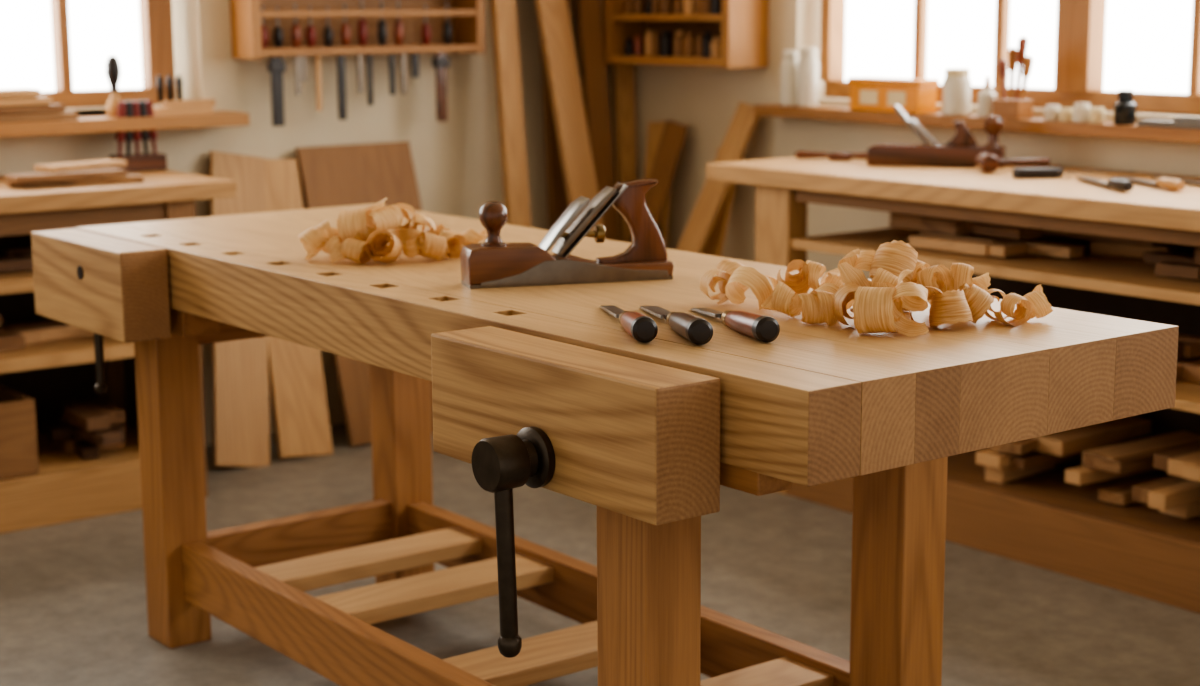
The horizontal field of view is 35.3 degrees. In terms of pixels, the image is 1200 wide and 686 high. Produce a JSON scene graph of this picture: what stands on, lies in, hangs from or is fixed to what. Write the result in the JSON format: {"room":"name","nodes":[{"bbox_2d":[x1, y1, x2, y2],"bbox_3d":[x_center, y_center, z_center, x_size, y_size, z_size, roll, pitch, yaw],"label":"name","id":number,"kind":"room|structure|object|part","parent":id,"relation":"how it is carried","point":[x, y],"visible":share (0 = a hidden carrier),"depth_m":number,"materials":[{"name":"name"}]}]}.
{"room":"woodworking shop","nodes":[
{"label":"woodworking shop","id":0,"kind":"room"},
{"bbox_2d":[0,0,615,444],"bbox_3d":[-2.334,-0.879,4.795,6.300,2.700,0.200,-8,13,-37],"label":"wall","id":1,"kind":"structure","parent":0,"point":[457,160],"depth_m":5.92,"materials":[{"name":"paint"}]},
{"bbox_2d":[0,0,142,91],"bbox_3d":[-2.292,-1.201,4.830,2.480,1.220,0.010,-8,13,-37],"label":"pane","id":2,"kind":"object","parent":1,"relation":"attached to","point":[99,30],"visible":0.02,"depth_m":5.48,"materials":[{"name":"white glass"}]},
{"bbox_2d":[40,88,175,107],"bbox_3d":[-2.261,-0.599,4.901,2.480,0.050,0.060,-8,13,-37],"label":"frame","id":3,"kind":"object","parent":1,"relation":"attached to","point":[79,98],"visible":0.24,"depth_m":5.48,"materials":[{"name":"brown wood"}]},
{"bbox_2d":[50,0,72,91],"bbox_3d":[-1.548,-1.301,5.337,0.030,1.170,0.060,-8,13,-37],"label":"upright","id":4,"kind":"object","parent":3,"relation":"on","point":[62,67],"visible":1,"depth_m":5.40,"materials":[{"name":"brown wood"}]},
{"bbox_2d":[139,0,175,88],"bbox_3d":[-1.315,-1.334,5.514,0.080,1.170,0.060,-8,13,-37],"label":"upright","id":5,"kind":"object","parent":3,"relation":"on","point":[155,16],"visible":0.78,"depth_m":5.57,"materials":[{"name":"brown wood"}]},
{"bbox_2d":[66,105,160,116],"bbox_3d":[-2.241,-0.564,4.923,2.530,0.033,0.200,-8,13,-37],"label":"trim","id":6,"kind":"structure","parent":1,"relation":"attached to","point":[86,108],"depth_m":5.40,"materials":[{"name":"paint"}]},
{"bbox_2d":[0,111,249,136],"bbox_3d":[-2.183,-0.509,4.748,2.800,0.037,0.160,-8,13,-37],"label":"shelf","id":7,"kind":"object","parent":1,"relation":"attached to","point":[84,124],"depth_m":5.30,"materials":[{"name":"brown wood"}]},
{"bbox_2d":[0,88,77,122],"bbox_3d":[-1.629,-0.649,5.157,0.380,0.086,0.100,-8,13,-37],"label":"blocks","id":8,"kind":"object","parent":7,"relation":"on","point":[20,104],"visible":1,"depth_m":5.15},
{"bbox_2d":[106,55,120,116],"bbox_3d":[-1.376,-0.727,5.342,0.052,0.172,0.052,-8,13,-37],"label":"mallet","id":9,"kind":"object","parent":7,"relation":"on","point":[113,72],"visible":0.93,"depth_m":5.33,"materials":[{"name":"brown wood"}]},
{"bbox_3d":[-1.376,-0.761,5.336,0.042,0.102,0.042,-8,13,-37],"label":"mallet handle","id":10,"kind":"part","parent":9,"relation":"part of","materials":[{"name":"black wood"}]},
{"bbox_2d":[153,75,215,115],"bbox_3d":[-1.213,-0.721,5.470,0.190,0.113,0.060,-8,13,-37],"label":"tray","id":11,"kind":"object","parent":7,"relation":"on","point":[180,106],"visible":0.94,"depth_m":5.45,"materials":[{"name":"brown wood"}]},
{"bbox_2d":[230,0,484,125],"bbox_3d":[-0.734,-1.071,5.797,0.820,0.795,0.139,-8,13,-37],"label":"tool rack","id":12,"kind":"object","parent":1,"relation":"attached to","point":[274,29],"visible":1,"depth_m":5.79,"materials":[{"name":"brown wood"}]},
{"bbox_3d":[-0.699,-1.006,5.763,0.760,0.020,0.015,-8,13,-37],"label":"rail","id":13,"kind":"part","parent":12,"relation":"part of","materials":[{"name":"brown wood"}]},
{"bbox_3d":[-0.733,-0.905,5.827,0.760,0.023,0.139,-8,13,-37],"label":"shelf","id":14,"kind":"part","parent":12,"relation":"part of","materials":[{"name":"brown wood"}]},
{"bbox_2d":[0,423,1199,685],"bbox_3d":[-0.264,0.958,2.410,6.300,0.100,6.950,-8,13,-37],"label":"floor","id":15,"kind":"structure","parent":0,"point":[73,595],"depth_m":4.24,"materials":[{"name":"concrete"}]},
{"bbox_2d":[0,170,236,533],"bbox_3d":[-2.069,0.080,4.651,2.330,0.860,0.590,-8,13,-37],"label":"workbench","id":16,"kind":"object","parent":15,"relation":"on","point":[70,487],"visible":0.37,"depth_m":4.94,"materials":[{"name":"brown wood"}]},
{"bbox_2d":[0,247,32,272],"bbox_3d":[-1.581,-0.214,4.943,0.775,0.036,0.249,-8,13,-37],"label":"lumber offcuts","id":17,"kind":"object","parent":16,"relation":"on","point":[20,259],"visible":0.34,"depth_m":4.88,"materials":[{"name":"brown wood"}]},
{"bbox_2d":[0,255,33,294],"bbox_3d":[-2.075,-0.111,4.597,2.100,0.035,0.495,-8,13,-37],"label":"shelf","id":18,"kind":"object","parent":16,"relation":"attached to","point":[16,281],"depth_m":4.76,"materials":[{"name":"brown wood"}]},
{"bbox_2d":[0,385,38,478],"bbox_3d":[-1.701,0.243,4.846,0.410,0.194,0.300,-8,13,-37],"label":"wooden crate","id":19,"kind":"object","parent":16,"relation":"on","point":[18,432],"visible":1,"depth_m":4.83,"materials":[{"name":"brown wood"}]},
{"bbox_2d":[0,315,93,351],"bbox_3d":[-1.610,-0.030,4.941,0.791,0.077,0.270,-8,13,-37],"label":"lumber offcuts","id":20,"kind":"object","parent":16,"relation":"on","point":[13,336],"visible":0.62,"depth_m":4.99,"materials":[{"name":"brown wood"}]},
{"bbox_2d":[0,327,134,373],"bbox_3d":[-2.074,0.086,4.632,2.100,0.035,0.495,-8,13,-37],"label":"shelf","id":21,"kind":"object","parent":16,"relation":"attached to","point":[79,350],"depth_m":4.88,"materials":[{"name":"brown wood"}]},
{"bbox_3d":[-2.106,0.098,4.677,2.100,0.815,0.470,-8,13,-37],"label":"panel","id":22,"kind":"part","parent":16,"relation":"part of","materials":[{"name":"brown wood"}]},
{"bbox_2d":[0,423,139,480],"bbox_3d":[-2.072,0.391,4.687,2.100,0.035,0.495,-8,13,-37],"label":"shelf","id":23,"kind":"object","parent":16,"relation":"attached to","point":[122,464],"depth_m":4.99,"materials":[{"name":"brown wood"}]},
{"bbox_2d":[4,159,142,187],"bbox_3d":[-1.395,-0.447,4.984,0.357,0.050,0.208,-8,13,-37],"label":"boards","id":24,"kind":"object","parent":16,"relation":"on","point":[78,172],"visible":1,"depth_m":4.94,"materials":[{"name":"brown wood"}]},
{"bbox_2d":[41,398,125,458],"bbox_3d":[-1.383,0.234,5.105,0.208,0.117,0.320,-8,13,-37],"label":"lumber offcuts","id":25,"kind":"object","parent":16,"relation":"on","point":[86,427],"visible":1,"depth_m":5.05,"materials":[{"name":"brown wood"}]},
{"bbox_3d":[-1.397,-0.041,5.432,0.080,0.815,0.080,-8,13,-37],"label":"leg","id":26,"kind":"part","parent":16,"relation":"part of","materials":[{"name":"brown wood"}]},
{"bbox_2d":[109,100,166,171],"bbox_3d":[-1.313,-0.589,5.351,0.140,0.198,0.080,-8,13,-37],"label":"stand","id":27,"kind":"object","parent":16,"relation":"on","point":[145,161],"visible":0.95,"depth_m":5.34,"materials":[{"name":"brown wood"}]},
{"bbox_3d":[-1.128,0.018,5.089,0.080,0.815,0.080,-8,13,-37],"label":"leg","id":28,"kind":"part","parent":16,"relation":"part of","materials":[{"name":"brown wood"}]},
{"bbox_2d":[209,150,269,467],"bbox_3d":[-1.062,-0.102,5.562,0.158,0.910,0.447,-2,10,-7],"label":"leaning board","id":29,"kind":"object","parent":15,"relation":"on","point":[240,377],"visible":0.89,"depth_m":5.51,"materials":[{"name":"brown wood"}]},
{"bbox_2d":[264,158,332,458],"bbox_3d":[-0.936,-0.110,5.660,0.170,0.913,0.022,-2,-11,-36],"label":"leaning board","id":30,"kind":"object","parent":15,"relation":"on","point":[296,377],"depth_m":5.62,"materials":[{"name":"brown wood"}]},
{"bbox_2d":[295,141,432,446],"bbox_3d":[-0.683,-0.164,5.867,0.400,0.890,0.298,-8,13,-37],"label":"wooden board","id":31,"kind":"object","parent":15,"relation":"on","point":[370,173],"visible":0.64,"depth_m":5.84,"materials":[{"name":"brown wood"}]},
{"bbox_2d":[490,0,530,227],"bbox_3d":[-0.292,-0.815,6.054,0.082,2.099,0.290,-6,12,-30],"label":"leaning board","id":32,"kind":"object","parent":15,"relation":"on","point":[503,12],"visible":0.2,"depth_m":6.04,"materials":[{"name":"brown wood"}]},
{"bbox_2d":[540,0,571,229],"bbox_3d":[-0.141,-0.926,6.242,0.110,2.246,0.160,-8,13,-37],"label":"leaning board","id":33,"kind":"object","parent":15,"relation":"on","point":[557,199],"visible":0.05,"depth_m":6.25,"materials":[{"name":"brown wood"}]},
{"bbox_2d":[535,0,602,230],"bbox_3d":[-0.122,-0.879,6.125,0.446,2.207,0.105,3,11,19],"label":"leaning board","id":34,"kind":"object","parent":15,"relation":"on","point":[553,15],"visible":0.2,"depth_m":6.12,"materials":[{"name":"brown wood"}]},
{"bbox_2d":[575,0,619,240],"bbox_3d":[-0.018,-0.865,6.324,0.237,2.100,0.094,6,12,32],"label":"leaning board","id":35,"kind":"object","parent":15,"relation":"on","point":[589,18],"visible":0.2,"depth_m":6.31,"materials":[{"name":"brown wood"}]},
{"bbox_2d":[31,204,1178,685],"bbox_3d":[-0.224,0.292,3.432,0.950,0.850,2.277,-8,13,-37],"label":"workbench","id":36,"kind":"object","parent":15,"relation":"on","point":[533,386],"visible":0.99,"depth_m":3.04,"materials":[{"name":"brown wood"}]},
{"bbox_3d":[-1.042,0.021,3.926,0.026,0.170,0.026,-8,13,-37],"label":"vise handle","id":37,"kind":"part","parent":36,"relation":"part of","materials":[{"name":"metal"}]},
{"bbox_3d":[-0.893,0.267,3.938,0.095,0.729,0.110,-8,13,-37],"label":"leg","id":38,"kind":"part","parent":36,"relation":"part of","materials":[{"name":"brown wood"}]},
{"bbox_2d":[298,198,486,263],"bbox_3d":[-0.378,-0.218,3.544,0.351,0.116,0.230,-8,13,-37],"label":"wood shavings","id":39,"kind":"object","parent":36,"relation":"on","point":[360,236],"visible":0.93,"depth_m":3.49},
{"bbox_3d":[-0.451,0.203,4.280,0.100,0.729,0.100,-8,13,-37],"label":"leg","id":40,"kind":"part","parent":36,"relation":"part of","materials":[{"name":"brown wood"}]},
{"bbox_3d":[-0.126,0.289,2.568,0.037,0.285,0.033,-8,13,-37],"label":"vise handle","id":41,"kind":"part","parent":36,"relation":"part of","materials":[{"name":"metal"}]},
{"bbox_2d":[460,178,673,288],"bbox_3d":[-0.056,-0.190,3.222,0.362,0.171,0.072,-3,11,-16],"label":"plane","id":42,"kind":"object","parent":36,"relation":"on","point":[492,263],"visible":1,"depth_m":3.21,"materials":[{"name":"wood"}]},
{"bbox_3d":[-0.180,-0.201,3.184,0.049,0.076,0.051,-3,11,-16],"label":"knob","id":43,"kind":"part","parent":42,"relation":"part of","materials":[{"name":"brown wood"}]},
{"bbox_2d":[600,305,657,342],"bbox_3d":[0.037,-0.044,2.787,0.037,0.039,0.332,-2,10,-9],"label":"chisel","id":44,"kind":"object","parent":36,"relation":"on","point":[644,329],"visible":1,"depth_m":2.63,"materials":[{"name":"wood"}]},
{"bbox_3d":[0.024,-0.047,2.861,0.022,0.019,0.182,-2,7,-9],"label":"blade","id":45,"kind":"part","parent":44,"relation":"part of","materials":[{"name":"metal"}]},
{"bbox_3d":[0.051,-0.027,2.702,0.035,0.035,0.113,-2,7,-9],"label":"handle","id":46,"kind":"part","parent":44,"relation":"part of","materials":[{"name":"brown wood"}]},
{"bbox_3d":[0.070,0.481,2.713,0.100,0.729,0.115,-8,13,-37],"label":"leg","id":47,"kind":"part","parent":36,"relation":"part of","materials":[{"name":"brown wood"}]},
{"bbox_2d":[639,306,712,344],"bbox_3d":[0.106,-0.042,2.773,0.037,0.039,0.348,-2,10,-11],"label":"chisel","id":48,"kind":"object","parent":36,"relation":"on","point":[699,331],"visible":1,"depth_m":2.63,"materials":[{"name":"wood"}]},
{"bbox_3d":[0.090,-0.046,2.855,0.026,0.019,0.183,-2,8,-11],"label":"blade","id":49,"kind":"part","parent":48,"relation":"part of","materials":[{"name":"metal"}]},
{"bbox_3d":[0.124,-0.025,2.689,0.035,0.035,0.128,-2,8,-11],"label":"handle","id":50,"kind":"part","parent":48,"relation":"part of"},
{"bbox_2d":[690,307,779,341],"bbox_3d":[0.192,-0.042,2.771,0.037,0.040,0.313,-3,11,-16],"label":"chisel","id":51,"kind":"object","parent":36,"relation":"on","point":[762,328],"visible":1,"depth_m":2.66,"materials":[{"name":"wood"}]},
{"bbox_3d":[0.169,-0.045,2.851,0.022,0.019,0.149,-3,7,-16],"label":"blade","id":52,"kind":"part","parent":51,"relation":"part of","materials":[{"name":"metal"}]},
{"bbox_3d":[0.211,-0.028,2.704,0.035,0.035,0.128,-3,7,-16],"label":"handle","id":53,"kind":"part","parent":51,"relation":"part of","materials":[{"name":"brown wood"}]},
{"bbox_2d":[700,240,1052,336],"bbox_3d":[0.412,-0.104,2.873,0.339,0.119,0.480,-8,13,-37],"label":"wood shavings","id":54,"kind":"object","parent":36,"relation":"on","point":[900,282],"visible":1,"depth_m":2.77},
{"bbox_3d":[0.486,0.411,3.085,0.100,0.729,0.115,-8,13,-37],"label":"leg","id":55,"kind":"part","parent":36,"relation":"part of","materials":[{"name":"brown wood"}]},
{"bbox_2d":[613,64,636,242],"bbox_3d":[0.080,-0.932,6.415,0.070,2.196,0.120,-8,13,-37],"label":"leaning board","id":56,"kind":"object","parent":15,"relation":"on","point":[623,74],"visible":0.2,"depth_m":6.43,"materials":[{"name":"brown wood"}]},
{"bbox_2d":[630,120,688,242],"bbox_3d":[0.120,-0.265,6.287,0.339,0.942,0.096,-2,10,-7],"label":"leaning board","id":57,"kind":"object","parent":15,"relation":"on","point":[674,134],"visible":0.44,"depth_m":6.22,"materials":[{"name":"brown wood"}]},
{"bbox_2d":[644,120,674,246],"bbox_3d":[0.174,-0.275,6.340,0.114,0.937,0.240,4,11,24],"label":"leaning board","id":58,"kind":"object","parent":15,"relation":"on","point":[654,129],"visible":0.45,"depth_m":6.34,"materials":[{"name":"brown wood"}]},
{"bbox_2d":[676,101,760,253],"bbox_3d":[0.267,-0.252,6.013,0.491,1.019,0.098,-2,10,-9],"label":"leaning board","id":59,"kind":"object","parent":15,"relation":"on","point":[741,129],"visible":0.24,"depth_m":5.97,"materials":[{"name":"brown wood"}]},
{"bbox_2d":[702,147,735,256],"bbox_3d":[0.331,-0.188,6.049,0.101,0.865,0.308,9,14,41],"label":"leaning board","id":60,"kind":"object","parent":15,"relation":"on","point":[714,246],"visible":0.09,"depth_m":6.03,"materials":[{"name":"brown wood"}]},
{"bbox_2d":[706,152,1199,613],"bbox_3d":[1.628,0.142,4.109,0.660,0.885,3.510,-8,13,-37],"label":"workbench","id":61,"kind":"object","parent":15,"relation":"on","point":[1043,520],"visible":0.44,"depth_m":4.54,"materials":[{"name":"brown wood"}]},
{"bbox_3d":[0.490,-0.013,5.139,0.070,0.840,0.130,-8,13,-37],"label":"leg","id":62,"kind":"part","parent":61,"relation":"part of","materials":[{"name":"brown wood"}]},
{"bbox_2d":[795,150,866,159],"bbox_3d":[0.669,-0.521,5.249,0.260,0.024,0.036,3,11,18],"label":"spokeshave","id":63,"kind":"object","parent":61,"relation":"on","point":[799,154],"visible":0.85,"depth_m":5.25,"materials":[{"name":"brown wood"}]},
{"bbox_2d":[867,104,1005,167],"bbox_3d":[0.901,-0.555,5.051,0.360,0.161,0.065,3,11,19],"label":"plane","id":64,"kind":"object","parent":61,"relation":"on","point":[962,150],"visible":0.99,"depth_m":5.03,"materials":[{"name":"wood"}]},
{"bbox_3d":[1.042,-0.562,5.000,0.052,0.083,0.052,3,11,19],"label":"knob","id":65,"kind":"part","parent":64,"relation":"part of","materials":[{"name":"brown wood"}]},
{"bbox_2d":[791,227,1199,304],"bbox_3d":[1.681,-0.086,3.989,0.570,0.025,3.120,-8,13,-37],"label":"shelf","id":66,"kind":"object","parent":61,"relation":"attached to","point":[1129,276],"depth_m":4.52,"materials":[{"name":"brown wood"}]},
{"bbox_2d":[975,153,1050,172],"bbox_3d":[1.065,-0.465,4.856,0.189,0.047,0.065,-1,10,-5],"label":"mallet","id":67,"kind":"object","parent":61,"relation":"on","point":[986,162],"visible":1,"depth_m":4.84,"materials":[{"name":"brown wood"}]},
{"bbox_2d":[890,213,1199,279],"bbox_3d":[1.480,-0.177,4.212,0.377,0.077,2.036,-8,13,-37],"label":"lumber offcuts","id":68,"kind":"object","parent":61,"relation":"on","point":[944,234],"visible":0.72,"depth_m":4.63,"materials":[{"name":"brown wood"}]},
{"bbox_2d":[947,448,1199,545],"bbox_3d":[1.648,0.443,4.132,0.570,0.025,3.240,-8,13,-37],"label":"shelf","id":69,"kind":"object","parent":61,"relation":"attached to","point":[1045,497],"depth_m":4.46,"materials":[{"name":"brown wood"}]},
{"bbox_2d":[1012,167,1135,177],"bbox_3d":[1.183,-0.426,4.713,0.310,0.022,0.050,-1,10,-2],"label":"chisel","id":70,"kind":"object","parent":61,"relation":"on","point":[1031,172],"visible":1,"depth_m":4.69,"materials":[{"name":"metal"}]},
{"bbox_3d":[1.093,-0.425,4.710,0.130,0.022,0.050,-1,10,-2],"label":"handle","id":71,"kind":"part","parent":70,"relation":"part of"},
{"bbox_3d":[1.232,-0.427,4.715,0.210,0.002,0.040,-1,10,-2],"label":"blade","id":72,"kind":"part","parent":70,"relation":"part of","materials":[{"name":"metal"}]},
{"bbox_3d":[1.900,0.138,4.250,0.020,0.840,3.200,-8,13,-37],"label":"panel","id":73,"kind":"part","parent":61,"relation":"part of","materials":[{"name":"brown wood"}]},
{"bbox_2d":[976,416,1199,518],"bbox_3d":[1.618,0.347,4.144,0.509,0.157,1.773,-8,13,-37],"label":"stack","id":74,"kind":"object","parent":61,"relation":"on","point":[1107,450],"visible":0.81,"depth_m":4.50,"materials":[{"name":"brown wood"}]},
{"bbox_2d":[1077,177,1132,190],"bbox_3d":[1.195,-0.385,4.467,0.028,0.027,0.303,-1,10,-6],"label":"chisel","id":75,"kind":"object","parent":61,"relation":"on","point":[1117,183],"visible":1,"depth_m":4.38,"materials":[{"name":"wood"}]},
{"bbox_3d":[1.189,-0.386,4.519,0.024,0.007,0.200,-1,10,-6],"label":"blade","id":76,"kind":"part","parent":75,"relation":"part of","materials":[{"name":"metal"}]},
{"bbox_3d":[1.205,-0.368,4.374,0.028,0.027,0.113,-1,10,-6],"label":"handle","id":77,"kind":"part","parent":75,"relation":"part of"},
{"bbox_2d":[1118,176,1184,190],"bbox_3d":[1.305,-0.386,4.470,0.028,0.027,0.303,-2,10,-10],"label":"chisel","id":78,"kind":"object","parent":61,"relation":"on","point":[1173,184],"visible":0.97,"depth_m":4.39,"materials":[{"name":"wood"}]},
{"bbox_3d":[1.296,-0.387,4.521,0.024,0.007,0.200,-2,10,-10],"label":"blade","id":79,"kind":"part","parent":78,"relation":"part of","materials":[{"name":"metal"}]},
{"bbox_3d":[1.322,-0.369,4.378,0.028,0.027,0.113,-2,10,-10],"label":"handle","id":80,"kind":"part","parent":78,"relation":"part of","materials":[{"name":"brown wood"}]},
{"bbox_2d":[1152,175,1199,184],"bbox_3d":[1.412,-0.390,4.492,0.028,0.027,0.303,-4,11,-17],"label":"rasp","id":81,"kind":"object","parent":61,"relation":"on","point":[1188,181],"visible":0.82,"depth_m":4.52,"materials":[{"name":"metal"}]},
{"bbox_2d":[1172,356,1199,413],"bbox_3d":[1.682,0.147,4.031,0.570,0.022,3.120,-8,13,-37],"label":"shelf","id":82,"kind":"object","parent":61,"relation":"attached to","point":[1187,396],"depth_m":4.15,"materials":[{"name":"brown wood"}]},
{"bbox_2d":[1176,334,1199,382],"bbox_3d":[1.488,0.050,4.290,0.326,0.078,2.251,-8,13,-37],"label":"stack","id":83,"kind":"object","parent":61,"relation":"on","point":[1188,365],"visible":0.07,"depth_m":4.34,"materials":[{"name":"brown wood"}]},
{"bbox_2d":[634,0,1199,278],"bbox_3d":[2.204,-0.749,3.917,0.200,2.700,6.750,-8,13,-37],"label":"wall","id":84,"kind":"structure","parent":0,"point":[704,99],"depth_m":5.89,"materials":[{"name":"paint"}]},
{"bbox_2d":[604,0,768,68],"bbox_3d":[0.271,-1.210,6.070,0.169,0.630,0.625,-8,13,-37],"label":"upper cabinet","id":85,"kind":"object","parent":84,"relation":"attached to","point":[727,34],"visible":1,"depth_m":6.04,"materials":[{"name":"brown wood"}]},
{"bbox_2d":[610,55,720,66],"bbox_3d":[0.271,-0.917,6.124,0.169,0.025,0.560,-8,13,-37],"label":"shelf","id":86,"kind":"object","parent":85,"relation":"attached to","point":[686,60],"depth_m":6.06,"materials":[{"name":"brown wood"}]},
{"bbox_2d":[612,14,720,20],"bbox_3d":[0.274,-1.053,6.103,0.159,0.020,0.560,-8,13,-37],"label":"shelf","id":87,"kind":"object","parent":85,"relation":"attached to","point":[615,17],"depth_m":6.05,"materials":[{"name":"brown wood"}]},
{"bbox_2d":[754,104,1199,142],"bbox_3d":[1.966,-0.406,4.044,0.100,0.033,4.745,-8,13,-37],"label":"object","id":88,"kind":"structure","parent":84,"relation":"attached to","point":[972,121],"depth_m":5.09,"materials":[{"name":"brown wood"}]},
{"bbox_2d":[780,50,798,105],"bbox_3d":[0.581,-0.811,5.777,0.060,0.168,0.060,-8,13,-37],"label":"ceramic jar","id":89,"kind":"object","parent":88,"relation":"on","point":[789,64],"visible":0.98,"depth_m":5.75,"materials":[{"name":"white ceramic"}]},
{"bbox_3d":[0.581,-0.879,5.765,0.050,0.028,0.050,-8,13,-37],"label":"jar lid","id":90,"kind":"part","parent":89,"relation":"part of","materials":[{"name":"white ceramic"}]},
{"bbox_2d":[797,47,818,106],"bbox_3d":[0.632,-0.807,5.728,0.064,0.178,0.064,-8,13,-37],"label":"ceramic jar","id":91,"kind":"object","parent":88,"relation":"on","point":[808,64],"visible":1,"depth_m":5.70,"materials":[{"name":"white ceramic"}]},
{"bbox_3d":[0.632,-0.881,5.715,0.054,0.028,0.054,-8,13,-37],"label":"jar lid","id":92,"kind":"part","parent":91,"relation":"part of","materials":[{"name":"white ceramic"}]},
{"bbox_2d":[848,77,938,113],"bbox_3d":[0.845,-0.717,5.455,0.086,0.095,0.280,-8,13,-37],"label":"storage box","id":93,"kind":"object","parent":88,"relation":"on","point":[913,95],"visible":0.98,"depth_m":5.40,"materials":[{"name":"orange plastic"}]},
{"bbox_3d":[0.845,-0.754,5.449,0.086,0.020,0.280,-8,13,-37],"label":"lid","id":94,"kind":"part","parent":93,"relation":"part of","materials":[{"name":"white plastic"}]},
{"bbox_2d":[942,68,971,115],"bbox_3d":[0.995,-0.700,5.261,0.080,0.128,0.080,-8,13,-37],"label":"jar","id":95,"kind":"object","parent":88,"relation":"on","point":[957,84],"visible":1,"depth_m":5.23,"materials":[{"name":"white ceramic"}]},
{"bbox_2d":[977,76,996,116],"bbox_3d":[1.062,-0.676,5.177,0.050,0.110,0.050,-8,13,-37],"label":"bottle","id":96,"kind":"object","parent":88,"relation":"on","point":[986,96],"visible":0.89,"depth_m":5.16,"materials":[{"name":"white ceramic"}]},
{"bbox_2d":[992,37,1032,118],"bbox_3d":[1.119,-0.717,5.094,0.060,0.218,0.115,-8,13,-37],"label":"brush holder","id":97,"kind":"object","parent":88,"relation":"on","point":[1011,108],"visible":0.98,"depth_m":5.08,"materials":[{"name":"brown wood"}]},
{"bbox_2d":[1044,105,1060,120],"bbox_3d":[1.198,-0.609,4.994,0.044,0.040,0.044,-8,13,-37],"label":"jar","id":98,"kind":"object","parent":88,"relation":"on","point":[1051,112],"visible":1,"depth_m":4.98,"materials":[{"name":"white ceramic"}]},
{"bbox_3d":[1.198,-0.625,4.991,0.037,0.008,0.037,-8,13,-37],"label":"lid","id":99,"kind":"part","parent":98,"relation":"part of","materials":[{"name":"white ceramic"}]},
{"bbox_2d":[1059,107,1072,121],"bbox_3d":[1.226,-0.600,4.959,0.036,0.035,0.036,-8,13,-37],"label":"jar","id":100,"kind":"object","parent":88,"relation":"on","point":[1065,115],"visible":1,"depth_m":4.95,"materials":[{"name":"ceramic"}]},
{"bbox_3d":[1.225,-0.614,4.957,0.031,0.007,0.031,-8,13,-37],"label":"lid","id":101,"kind":"part","parent":100,"relation":"part of","materials":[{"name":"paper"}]},
{"bbox_2d":[1072,102,1090,122],"bbox_3d":[1.256,-0.601,4.919,0.048,0.050,0.048,-8,13,-37],"label":"jar","id":102,"kind":"object","parent":88,"relation":"on","point":[1081,110],"visible":1,"depth_m":4.90,"materials":[{"name":"white ceramic"}]},
{"bbox_3d":[1.256,-0.621,4.915,0.041,0.010,0.041,-8,13,-37],"label":"lid","id":103,"kind":"part","parent":102,"relation":"part of","materials":[{"name":"white ceramic"}]},
{"bbox_2d":[1089,107,1105,122],"bbox_3d":[1.287,-0.589,4.881,0.040,0.040,0.040,-8,13,-37],"label":"jar","id":104,"kind":"object","parent":88,"relation":"on","point":[1097,114],"visible":1,"depth_m":4.87,"materials":[{"name":"ceramic"}]},
{"bbox_3d":[1.286,-0.605,4.878,0.034,0.008,0.034,-8,13,-37],"label":"lid","id":105,"kind":"part","parent":104,"relation":"part of","materials":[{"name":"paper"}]},
{"bbox_2d":[1113,90,1136,124],"bbox_3d":[1.338,-0.601,4.810,0.056,0.087,0.056,-8,13,-37],"label":"ink bottle","id":106,"kind":"object","parent":88,"relation":"on","point":[1125,108],"visible":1,"depth_m":4.79,"materials":[{"name":"black glass"}]},
{"bbox_2d":[1137,116,1199,128],"bbox_3d":[1.436,-0.549,4.691,0.060,0.027,0.200,-8,13,-37],"label":"stone","id":107,"kind":"object","parent":88,"relation":"on","point":[1185,122],"visible":1,"depth_m":4.67,"materials":[{"name":"beige stone"}]},
{"bbox_2d":[824,81,1199,114],"bbox_3d":[2.005,-0.505,4.233,0.050,0.050,4.220,-8,13,-37],"label":"frame","id":108,"kind":"object","parent":84,"relation":"attached to","point":[1163,103],"visible":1,"depth_m":5.07,"materials":[{"name":"brown wood"}]},
{"bbox_2d":[820,0,845,80],"bbox_3d":[0.716,-1.389,5.750,0.070,1.170,0.040,-8,13,-37],"label":"upright","id":109,"kind":"object","parent":108,"relation":"on","point":[833,12],"visible":1,"depth_m":5.81,"materials":[{"name":"brown wood"}]},
{"bbox_2d":[913,0,927,78],"bbox_3d":[0.943,-1.344,5.492,0.030,1.170,0.028,-8,13,-37],"label":"upright","id":110,"kind":"object","parent":108,"relation":"on","point":[920,6],"visible":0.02,"depth_m":5.56,"materials":[{"name":"brown wood"}]},
{"bbox_2d":[994,0,1009,86],"bbox_3d":[1.133,-1.302,5.250,0.030,1.170,0.028,-8,13,-37],"label":"upright","id":111,"kind":"object","parent":108,"relation":"on","point":[1002,24],"visible":0.92,"depth_m":5.32,"materials":[{"name":"brown wood"}]},
{"bbox_2d":[1054,0,1106,91],"bbox_3d":[1.293,-1.260,5.013,0.070,1.170,0.110,-8,13,-37],"label":"upright","id":112,"kind":"object","parent":108,"relation":"on","point":[1081,24],"visible":1,"depth_m":5.06,"materials":[{"name":"brown wood"}]},
{"bbox_2d":[1189,0,1199,94],"bbox_3d":[1.528,-1.214,4.746,0.030,1.170,0.025,-8,13,-37],"label":"upright","id":113,"kind":"object","parent":108,"relation":"on","point":[1194,79],"visible":1,"depth_m":4.82,"materials":[{"name":"brown wood"}]}
]}

